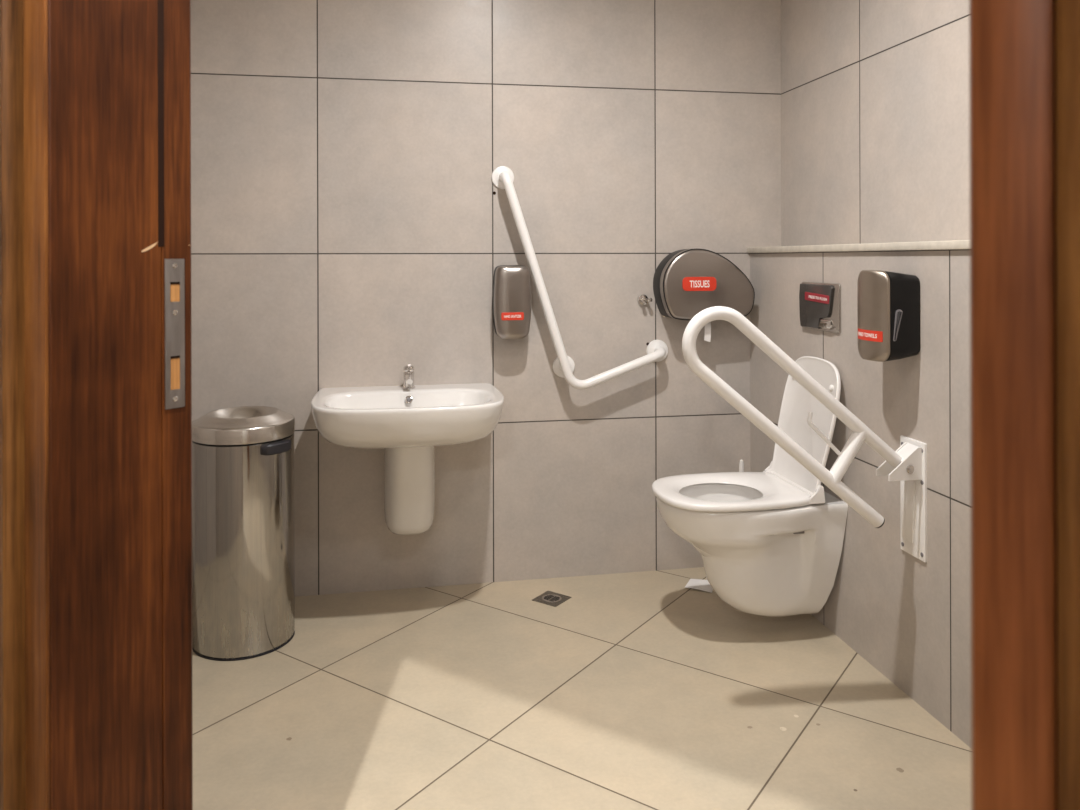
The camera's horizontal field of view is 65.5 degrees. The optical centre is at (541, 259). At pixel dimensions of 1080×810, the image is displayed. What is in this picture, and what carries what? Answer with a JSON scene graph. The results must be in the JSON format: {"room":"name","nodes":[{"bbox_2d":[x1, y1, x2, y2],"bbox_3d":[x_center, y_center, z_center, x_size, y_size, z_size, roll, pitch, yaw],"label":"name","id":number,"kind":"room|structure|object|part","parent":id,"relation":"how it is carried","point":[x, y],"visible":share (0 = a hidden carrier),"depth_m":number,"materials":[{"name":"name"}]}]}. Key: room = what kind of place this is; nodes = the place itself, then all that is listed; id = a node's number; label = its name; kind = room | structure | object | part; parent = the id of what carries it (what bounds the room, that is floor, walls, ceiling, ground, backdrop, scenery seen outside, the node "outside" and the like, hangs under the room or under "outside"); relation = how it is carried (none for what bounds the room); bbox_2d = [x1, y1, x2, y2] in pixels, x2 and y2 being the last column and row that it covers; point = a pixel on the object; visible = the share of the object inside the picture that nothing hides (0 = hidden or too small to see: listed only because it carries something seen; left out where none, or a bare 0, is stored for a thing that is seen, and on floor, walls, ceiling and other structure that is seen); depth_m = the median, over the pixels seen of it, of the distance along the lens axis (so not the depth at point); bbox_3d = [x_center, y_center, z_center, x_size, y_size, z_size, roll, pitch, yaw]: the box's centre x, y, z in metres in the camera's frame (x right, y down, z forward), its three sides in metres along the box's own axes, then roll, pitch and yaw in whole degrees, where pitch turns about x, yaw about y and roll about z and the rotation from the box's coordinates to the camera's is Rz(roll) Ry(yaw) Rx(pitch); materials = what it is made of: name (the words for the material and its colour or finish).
{"room":"public restroom","nodes":[
{"label":"public restroom","id":0,"kind":"room"},
{"bbox_2d":[191,0,780,596],"bbox_3d":[-0.407,-0.107,2.978,2.845,2.500,0.100,0,0,-10],"label":"wall","id":1,"kind":"structure","parent":0,"point":[349,228],"depth_m":2.96,"materials":[{"name":"tile"}]},
{"bbox_2d":[311,364,503,534],"bbox_3d":[-0.425,0.636,2.687,0.605,0.577,0.466,0,0,-10],"label":"washbasin","id":2,"kind":"object","parent":1,"relation":"attached to","point":[409,420],"visible":1,"depth_m":2.71,"materials":[{"name":"white ceramic"}]},
{"bbox_3d":[-0.425,0.513,2.687,0.605,0.150,0.466,0,0,-10],"label":"bowl","id":3,"kind":"part","parent":2,"relation":"part of","materials":[{"name":"white ceramic"}]},
{"bbox_2d":[402,364,414,388],"bbox_3d":[-0.447,0.393,2.823,0.043,0.091,0.114,0,0,-10],"label":"tap","id":4,"kind":"object","parent":2,"relation":"on","point":[408,373],"depth_m":2.84,"materials":[{"name":"silver metal"}]},
{"bbox_2d":[493,265,530,339],"bbox_3d":[-0.104,0.150,2.930,0.128,0.259,0.105,0,0,-10],"label":"soap dispenser","id":5,"kind":"object","parent":1,"relation":"attached to","point":[511,283],"visible":1,"depth_m":2.88,"materials":[{"name":"silver metal"}]},
{"bbox_3d":[-0.101,0.196,2.879,0.078,0.027,0.004,0,0,-10],"label":"label plate","id":6,"kind":"part","parent":5,"relation":"part of","materials":[{"name":"red plastic"}]},
{"bbox_2d":[491,166,667,389],"bbox_3d":[0.150,0.064,2.983,0.650,0.788,0.092,0,0,-10],"label":"grab bar","id":7,"kind":"object","parent":1,"relation":"attached to","point":[502,177],"visible":1,"depth_m":2.93,"materials":[{"name":"white metal"}]},
{"bbox_2d":[637,294,651,304],"bbox_3d":[0.374,0.147,3.049,0.046,0.041,0.043,0,0,-10],"label":"robe hook","id":8,"kind":"object","parent":1,"relation":"attached to","point":[642,299],"visible":1,"depth_m":3.06,"materials":[{"name":"silver metal"}]},
{"bbox_2d":[653,249,754,341],"bbox_3d":[0.588,0.131,3.045,0.347,0.338,0.127,0,0,-10],"label":"dispenser","id":9,"kind":"object","parent":1,"relation":"attached to","point":[687,282],"visible":0.88,"depth_m":2.98,"materials":[{"name":"silver plastic"}]},
{"bbox_3d":[0.559,0.087,2.977,0.127,0.050,0.003,0,0,-10],"label":"label plate","id":10,"kind":"part","parent":9,"relation":"part of","materials":[{"name":"red plastic"}]},
{"bbox_2d":[192,567,971,809],"bbox_3d":[-0.274,1.193,0.206,6.400,0.100,5.600,0,0,-10],"label":"floor","id":11,"kind":"structure","parent":0,"point":[645,690],"depth_m":2.11,"materials":[{"name":"beige tile"}]},
{"bbox_2d":[192,406,294,660],"bbox_3d":[-0.900,0.803,2.537,0.297,0.684,0.297,0,0,-10],"label":"waste bin","id":12,"kind":"object","parent":11,"relation":"on","point":[243,532],"visible":0.99,"depth_m":2.41,"materials":[{"name":"metal"}]},
{"bbox_3d":[-0.901,0.496,2.537,0.297,0.069,0.297,0,0,-10],"label":"lid","id":13,"kind":"part","parent":12,"relation":"part of","materials":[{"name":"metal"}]},
{"bbox_3d":[-0.773,0.551,2.458,0.031,0.030,0.106,0,0,32],"label":"handle","id":14,"kind":"part","parent":12,"relation":"part of","materials":[{"name":"black plastic"}]},
{"bbox_2d":[532,591,570,606],"bbox_3d":[0.033,1.142,2.825,0.098,0.005,0.098,0,0,35],"label":"floor drain","id":15,"kind":"object","parent":11,"relation":"on","point":[550,598],"visible":1,"depth_m":2.82,"materials":[{"name":"metal"}]},
{"bbox_2d":[685,579,712,592],"bbox_3d":[0.552,1.137,2.933,0.095,0.006,0.111,0,0,18],"label":"paper scrap","id":16,"kind":"object","parent":11,"relation":"on","point":[704,585],"visible":0.88,"depth_m":2.92,"materials":[{"name":"white paper"}]},
{"bbox_2d":[739,459,743,471],"bbox_3d":[0.700,0.921,2.942,0.096,0.439,0.096,0,0,-10],"label":"toilet brush","id":17,"kind":"object","parent":11,"relation":"on","point":[741,463],"visible":0.19,"depth_m":2.94,"materials":[{"name":"white plastic"}]},
{"bbox_2d":[750,0,970,747],"bbox_3d":[1.170,-0.111,1.641,0.226,2.500,3.100,0,0,-10],"label":"wall","id":18,"kind":"structure","parent":0,"point":[875,94],"depth_m":2.37,"materials":[{"name":"tile"}]},
{"bbox_2d":[652,356,847,616],"bbox_3d":[0.611,0.694,2.578,0.540,0.774,0.364,0,0,-10],"label":"toilet","id":19,"kind":"object","parent":18,"relation":"attached to","point":[769,542],"visible":0.98,"depth_m":2.49,"materials":[{"name":"white ceramic"}]},
{"bbox_3d":[0.562,0.707,2.569,0.442,0.019,0.364,0,0,-10],"label":"seat","id":20,"kind":"part","parent":19,"relation":"part of","materials":[{"name":"white plastic"}]},
{"bbox_3d":[0.615,0.902,2.579,0.532,0.358,0.360,0,0,-10],"label":"bowl","id":21,"kind":"part","parent":19,"relation":"part of","materials":[{"name":"white ceramic"}]},
{"bbox_3d":[0.821,0.505,2.617,0.098,0.398,0.324,0,0,-10],"label":"lid","id":22,"kind":"part","parent":19,"relation":"part of","materials":[{"name":"white plastic"}]},
{"bbox_2d":[682,306,926,562],"bbox_3d":[0.650,0.440,2.108,0.631,0.651,0.104,0,0,-10],"label":"rail","id":23,"kind":"object","parent":18,"relation":"attached to","point":[907,465],"visible":1,"depth_m":2.10,"materials":[{"name":"white plastic"}]},
{"bbox_3d":[0.716,0.445,2.119,0.098,0.121,0.013,0,0,-7],"label":"paper roll arm","id":24,"kind":"part","parent":23,"relation":"part of"},
{"bbox_3d":[0.958,0.614,2.165,0.006,0.300,0.104,0,0,-10],"label":"wall plate","id":25,"kind":"part","parent":23,"relation":"part of","materials":[{"name":"white metal"}]},
{"bbox_2d":[799,282,840,333],"bbox_3d":[0.867,0.148,2.628,0.016,0.150,0.236,0,0,-10],"label":"flush plate","id":26,"kind":"object","parent":18,"relation":"attached to","point":[819,303],"visible":1,"depth_m":2.61,"materials":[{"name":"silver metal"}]},
{"bbox_2d":[747,240,969,252],"bbox_3d":[1.106,-0.034,1.680,0.138,0.022,3.000,0,0,-10],"label":"trim","id":27,"kind":"structure","parent":18,"relation":"attached to","point":[955,244],"depth_m":2.33,"materials":[{"name":"stone"}]},
{"bbox_2d":[857,270,919,361],"bbox_3d":[0.896,0.145,2.191,0.116,0.234,0.142,0,0,-10],"label":"dispenser","id":28,"kind":"object","parent":18,"relation":"attached to","point":[888,303],"visible":1,"depth_m":2.13,"materials":[{"name":"black plastic"}]},
{"bbox_3d":[0.847,0.197,2.177,0.013,0.027,0.104,0,0,-13],"label":"label plate","id":29,"kind":"part","parent":28,"relation":"part of","materials":[{"name":"red plastic"}]},
{"bbox_3d":[0.899,0.168,2.121,0.020,0.073,0.003,0,0,-10],"label":"pane","id":30,"kind":"part","parent":28,"relation":"part of","materials":[{"name":"grey plastic"}]},
{"bbox_3d":[-0.350,-0.107,0.870,2.182,2.500,2.191,0,0,-10],"label":"wall","id":31,"kind":"structure","parent":0,"visible":0},
{"bbox_2d":[0,0,1079,809],"bbox_3d":[-0.123,0.053,0.700,1.112,2.180,0.186,0,0,35],"label":"door frame","id":32,"kind":"structure","parent":31,"relation":"in","point":[96,338],"depth_m":0.90,"materials":[{"name":"brown wood"}]},
{"bbox_3d":[-0.596,0.054,0.930,0.073,2.180,0.030,0,0,35],"label":"architrave","id":33,"kind":"part","parent":32,"relation":"part of","materials":[{"name":"brown wood"}]},
{"bbox_3d":[-0.437,0.088,0.999,0.002,0.177,0.025,0,0,35],"label":"strike plate","id":34,"kind":"part","parent":32,"relation":"part of","materials":[{"name":"grey metal"}]},
{"bbox_3d":[0.254,0.052,0.338,0.080,2.180,0.016,0,0,35],"label":"architrave","id":35,"kind":"part","parent":32,"relation":"part of","materials":[{"name":"brown wood"}]}
]}

